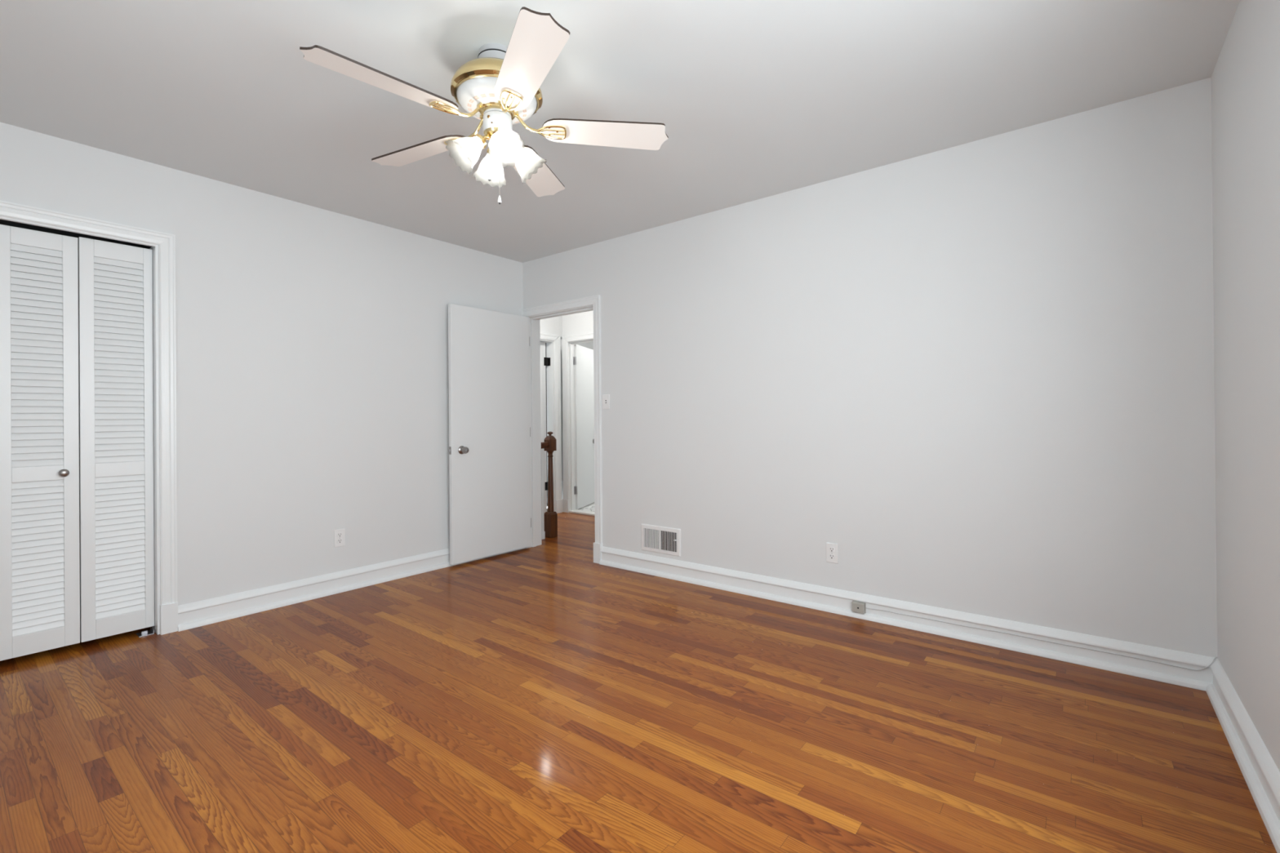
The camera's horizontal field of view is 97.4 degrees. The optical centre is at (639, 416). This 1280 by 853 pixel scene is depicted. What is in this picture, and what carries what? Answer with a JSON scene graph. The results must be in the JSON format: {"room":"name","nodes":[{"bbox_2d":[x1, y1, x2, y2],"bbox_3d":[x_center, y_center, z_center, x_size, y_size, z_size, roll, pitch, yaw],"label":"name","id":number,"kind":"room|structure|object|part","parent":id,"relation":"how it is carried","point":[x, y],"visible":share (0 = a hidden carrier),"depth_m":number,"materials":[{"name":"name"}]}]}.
{"room":"empty bedroom","nodes":[
{"label":"empty bedroom","id":0,"kind":"room"},
{"bbox_2d":[0,219,151,548],"bbox_3d":[-3.303,-0.113,2.873,0.630,2.596,1.915,-1,0,38],"label":"wall","id":1,"kind":"structure","parent":0,"point":[13,224],"depth_m":3.29,"materials":[{"name":"grey"}]},
{"bbox_2d":[0,122,523,605],"bbox_3d":[-2.287,-0.095,3.555,0.120,2.546,4.164,-1,0,38],"label":"wall","id":2,"kind":"structure","parent":0,"point":[313,377],"depth_m":3.54,"materials":[{"name":"white paint"}]},
{"bbox_2d":[0,224,154,661],"bbox_3d":[-3.007,0.137,2.642,0.087,2.089,1.109,-1,0,38],"label":"door","id":3,"kind":"structure","parent":2,"relation":"in","point":[57,445],"depth_m":2.83,"materials":[{"name":"white paint"}]},
{"bbox_3d":[-2.933,0.122,2.740,0.028,2.047,0.284,-1,0,38],"label":"panel frame","id":4,"kind":"part","parent":3,"relation":"part of","materials":[{"name":"white paint"}]},
{"bbox_3d":[-2.855,0.282,2.788,0.033,0.039,0.039,-1,0,38],"label":"knob","id":5,"kind":"part","parent":3,"relation":"part of","materials":[{"name":"silver metal"}]},
{"bbox_3d":[-2.754,0.118,2.967,0.028,2.054,0.286,-1,0,38],"label":"panel frame","id":6,"kind":"part","parent":3,"relation":"part of","materials":[{"name":"white paint"}]},
{"bbox_2d":[0,200,177,635],"bbox_3d":[-2.997,0.093,2.632,0.146,2.177,1.281,-1,0,38],"label":"door frame","id":7,"kind":"structure","parent":2,"relation":"attached to","point":[166,242],"depth_m":3.05,"materials":[{"name":"white paint"}]},
{"bbox_2d":[333,528,345,547],"bbox_3d":[-2.018,0.819,3.780,0.009,0.115,0.070,-1,0,38],"label":"electrical outlet","id":8,"kind":"object","parent":2,"relation":"attached to","point":[339,535],"visible":1,"depth_m":3.78,"materials":[{"name":"white plastic"}]},
{"bbox_2d":[337,538,342,543],"bbox_3d":[-2.016,0.839,3.779,0.004,0.033,0.033,-1,0,38],"label":"receptacle","id":9,"kind":"object","parent":8,"relation":"attached to","point":[339,540],"depth_m":3.78,"materials":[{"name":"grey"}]},
{"bbox_2d":[337,532,342,537],"bbox_3d":[-2.017,0.798,3.779,0.004,0.033,0.033,-1,0,38],"label":"receptacle","id":10,"kind":"object","parent":8,"relation":"attached to","point":[339,534],"depth_m":3.78,"materials":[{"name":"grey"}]},
{"bbox_2d":[177,547,525,631],"bbox_3d":[-1.777,1.109,4.057,0.040,0.134,2.463,-1,0,38],"label":"baseboard","id":11,"kind":"structure","parent":2,"relation":"attached to","point":[211,611],"depth_m":3.59,"materials":[{"name":"white paint"}]},
{"bbox_2d":[545,342,547,505],"bbox_3d":[-1.919,-0.088,7.008,1.380,2.546,1.500,-1,0,38],"label":"wall","id":12,"kind":"structure","parent":0,"point":[545,343],"depth_m":7.35,"materials":[{"name":"grey paint"}]},
{"bbox_2d":[539,315,563,498],"bbox_3d":[-1.385,0.506,6.466,0.120,3.746,1.521,-1,0,38],"label":"wall","id":13,"kind":"structure","parent":0,"point":[551,326],"depth_m":6.88,"materials":[{"name":"white paint"}]},
{"bbox_2d":[540,342,550,512],"bbox_3d":[-1.345,0.138,6.560,0.067,2.059,0.762,-1,0,38],"label":"door","id":14,"kind":"structure","parent":13,"relation":"in","point":[544,362],"depth_m":6.79,"materials":[{"name":"white paint"}]},
{"bbox_2d":[546,502,595,511],"bbox_3d":[0.026,1.174,7.423,3.100,0.032,1.745,-1,0,38],"label":"floor","id":15,"kind":"structure","parent":0,"point":[590,507],"depth_m":7.11,"materials":[{"name":"stone"}]},
{"bbox_2d":[562,310,593,336],"bbox_3d":[0.465,-0.111,5.897,3.500,2.546,0.120,-1,0,38],"label":"wall","id":16,"kind":"structure","parent":0,"point":[579,323],"depth_m":6.77,"materials":[{"name":"white paint"}]},
{"bbox_2d":[540,332,593,513],"bbox_3d":[-0.930,0.097,6.356,0.977,2.157,1.128,-1,0,38],"label":"door frame","id":17,"kind":"structure","parent":16,"relation":"attached to","point":[568,343],"depth_m":6.87,"materials":[{"name":"white paint"}]},
{"bbox_2d":[573,344,594,509],"bbox_3d":[-0.688,0.132,7.248,0.098,2.043,0.702,-1,0,16],"label":"door","id":18,"kind":"structure","parent":16,"relation":"in","point":[583,360],"depth_m":7.20,"materials":[{"name":"white paint"}]},
{"bbox_2d":[575,341,593,350],"bbox_3d":[0.050,-0.103,7.469,3.300,2.546,1.835,-1,0,38],"label":"wall","id":19,"kind":"structure","parent":0,"point":[587,344],"depth_m":8.88,"materials":[{"name":"white paint"}]},
{"bbox_2d":[0,0,1239,262],"bbox_3d":[-0.538,-1.436,2.170,4.603,0.100,4.164,-1,0,38],"label":"ceiling","id":20,"kind":"structure","parent":0,"point":[754,100],"depth_m":2.36,"materials":[{"name":"white paint"}]},
{"bbox_2d":[299,6,668,204],"bbox_3d":[-0.586,-1.099,2.148,1.263,0.573,1.256,-1,0,38],"label":"ceiling fan","id":21,"kind":"object","parent":20,"relation":"hanging from","point":[500,88],"visible":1,"depth_m":2.08,"materials":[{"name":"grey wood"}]},
{"bbox_3d":[-0.845,-1.109,1.867,0.499,0.038,0.145,0,0,-44],"label":"blade","id":22,"kind":"part","parent":21,"relation":"part of","materials":[{"name":"white wood"}]},
{"bbox_3d":[-0.916,-1.107,2.353,0.499,0.038,0.145,-1,0,28],"label":"blade","id":23,"kind":"part","parent":21,"relation":"part of","materials":[{"name":"white wood"}]},
{"bbox_3d":[-0.662,-0.986,2.109,0.127,0.145,0.144,-1,0,38],"label":"lamp shade","id":24,"kind":"part","parent":21,"relation":"part of","materials":[{"name":"white glass"}]},
{"bbox_3d":[-0.601,-1.043,2.134,0.054,0.052,0.059,-1,0,38],"label":"lamp arm","id":25,"kind":"part","parent":21,"relation":"part of","materials":[{"name":"gold metal"}]},
{"bbox_3d":[-0.595,-0.986,2.276,0.144,0.145,0.127,-1,0,38],"label":"lamp shade","id":26,"kind":"part","parent":21,"relation":"part of","materials":[{"name":"white glass"}]},
{"bbox_3d":[-0.547,-1.191,2.159,0.300,0.050,0.300,-1,0,38],"label":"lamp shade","id":27,"kind":"part","parent":21,"relation":"part of","materials":[{"name":"metal"}]},
{"bbox_3d":[-0.521,-1.044,2.103,0.059,0.052,0.054,-1,0,38],"label":"lamp arm","id":28,"kind":"part","parent":21,"relation":"part of","materials":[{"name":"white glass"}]},
{"bbox_3d":[-0.502,-1.008,2.067,0.061,0.063,0.047,-1,0,38],"label":"bulb","id":29,"kind":"part","parent":21,"relation":"part of","materials":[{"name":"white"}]},
{"bbox_3d":[-0.495,-0.987,2.041,0.144,0.145,0.127,-1,0,38],"label":"lamp shade","id":30,"kind":"part","parent":21,"relation":"part of","materials":[{"name":"white glass"}]},
{"bbox_3d":[-0.428,-0.987,2.208,0.127,0.145,0.144,-1,0,38],"label":"lamp shade","id":31,"kind":"part","parent":21,"relation":"part of","materials":[{"name":"white glass"}]},
{"bbox_3d":[-0.361,-1.113,1.784,0.145,0.038,0.499,0,0,-26],"label":"blade","id":32,"kind":"part","parent":21,"relation":"part of","materials":[{"name":"white wood"}]},
{"bbox_3d":[-0.476,-1.110,2.570,0.145,0.038,0.499,0,0,10],"label":"blade","id":33,"kind":"part","parent":21,"relation":"part of","materials":[{"name":"white wood"}]},
{"bbox_3d":[-0.133,-1.114,2.219,0.499,0.038,0.145,0,0,-8],"label":"blade","id":34,"kind":"part","parent":21,"relation":"part of","materials":[{"name":"white wood"}]},
{"bbox_2d":[0,508,1276,852],"bbox_3d":[-0.823,1.166,3.390,6.363,0.001,5.491,-1,0,38],"label":"floor","id":35,"kind":"structure","parent":0,"point":[547,697],"depth_m":2.03,"materials":[{"name":"brown wood"}]},
{"bbox_2d":[541,431,557,539],"bbox_3d":[-0.944,0.661,5.364,0.090,1.024,0.334,-1,0,38],"label":"stair railing","id":36,"kind":"object","parent":35,"relation":"on","point":[549,519],"visible":0.95,"depth_m":5.43,"materials":[{"name":"brown wood"}]},
{"bbox_3d":[-0.973,0.280,5.332,0.060,0.062,0.249,-1,0,38],"label":"handrail","id":37,"kind":"part","parent":36,"relation":"part of","materials":[{"name":"brown wood"}]},
{"bbox_2d":[568,509,595,515],"bbox_3d":[-0.560,1.163,6.700,0.685,0.020,0.127,-1,0,38],"label":"threshold","id":38,"kind":"object","parent":35,"relation":"on","point":[575,511],"visible":0.51,"depth_m":6.76,"materials":[{"name":"white stone"}]},
{"bbox_2d":[522,77,1217,657],"bbox_3d":[0.765,-0.119,3.708,4.483,2.546,0.144,-1,0,38],"label":"wall","id":39,"kind":"structure","parent":0,"point":[980,372],"depth_m":2.93,"materials":[{"name":"white paint"}]},
{"bbox_2d":[448,303,531,564],"bbox_3d":[-1.199,0.139,4.670,0.109,2.024,0.839,-1,0,38],"label":"door","id":40,"kind":"structure","parent":39,"relation":"in","point":[489,351],"depth_m":4.62,"materials":[{"name":"white paint"}]},
{"bbox_3d":[-1.377,0.266,4.406,0.062,0.065,0.065,-1,0,38],"label":"knob","id":41,"kind":"part","parent":40,"relation":"part of","materials":[{"name":"silver metal"}]},
{"bbox_2d":[521,294,602,564],"bbox_3d":[-0.638,0.106,4.809,0.961,2.125,0.195,-1,0,38],"label":"door frame","id":42,"kind":"structure","parent":39,"relation":"attached to","point":[595,300],"depth_m":4.87,"materials":[{"name":"white paint"}]},
{"bbox_2d":[602,394,609,408],"bbox_3d":[-0.272,-0.112,4.420,0.074,0.115,0.022,-1,0,38],"label":"light switch","id":43,"kind":"object","parent":39,"relation":"attached to","point":[606,397],"visible":1,"depth_m":4.42,"materials":[{"name":"white plastic"}]},
{"bbox_2d":[641,523,680,556],"bbox_3d":[0.144,0.902,4.095,0.355,0.197,0.022,-1,0,38],"label":"air vent","id":44,"kind":"object","parent":39,"relation":"in","point":[656,539],"visible":1,"depth_m":4.09,"materials":[{"name":"white plastic"}]},
{"bbox_2d":[826,542,838,563],"bbox_3d":[1.134,0.809,3.323,0.070,0.115,0.009,-1,0,38],"label":"electrical outlet","id":45,"kind":"object","parent":39,"relation":"attached to","point":[832,549],"visible":1,"depth_m":3.32,"materials":[{"name":"white plastic"}]},
{"bbox_2d":[829,553,835,559],"bbox_3d":[1.133,0.829,3.321,0.033,0.033,0.004,-1,0,38],"label":"receptacle","id":46,"kind":"object","parent":45,"relation":"attached to","point":[832,556],"depth_m":3.32,"materials":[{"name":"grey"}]},
{"bbox_2d":[829,546,835,552],"bbox_3d":[1.132,0.788,3.321,0.033,0.033,0.004,-1,0,38],"label":"receptacle","id":47,"kind":"object","parent":45,"relation":"attached to","point":[832,549],"depth_m":3.32,"materials":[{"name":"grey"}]},
{"bbox_2d":[851,600,866,613],"bbox_3d":[1.244,1.089,3.203,0.072,0.059,0.028,-1,0,38],"label":"wall jack","id":48,"kind":"object","parent":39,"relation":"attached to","point":[856,606],"visible":1,"depth_m":3.19,"materials":[{"name":"grey plastic"}]},
{"bbox_2d":[599,546,1217,691],"bbox_3d":[1.038,1.084,3.380,3.428,0.134,0.040,-1,0,38],"label":"baseboard","id":49,"kind":"structure","parent":39,"relation":"attached to","point":[835,601],"depth_m":2.92,"materials":[{"name":"white paint"}]},
{"bbox_2d":[865,607,1217,671],"bbox_3d":[1.831,1.044,2.758,1.410,0.080,0.028,-1,0,38],"label":"cable","id":50,"kind":"object","parent":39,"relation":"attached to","point":[1214,660],"visible":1,"depth_m":2.63,"materials":[{"name":"grey plastic"}]},
{"bbox_2d":[1211,0,1279,771],"bbox_3d":[1.225,-0.131,0.769,0.120,2.546,3.900,-1,0,38],"label":"wall","id":51,"kind":"structure","parent":0,"point":[1246,75],"depth_m":1.85,"materials":[{"name":"white paint"}]},
{"bbox_2d":[1205,657,1279,852],"bbox_3d":[1.172,1.076,0.815,0.040,0.134,3.899,-1,0,38],"label":"baseboard","id":52,"kind":"structure","parent":51,"relation":"attached to","point":[1261,775],"depth_m":1.79,"materials":[{"name":"white paint"}]}
]}

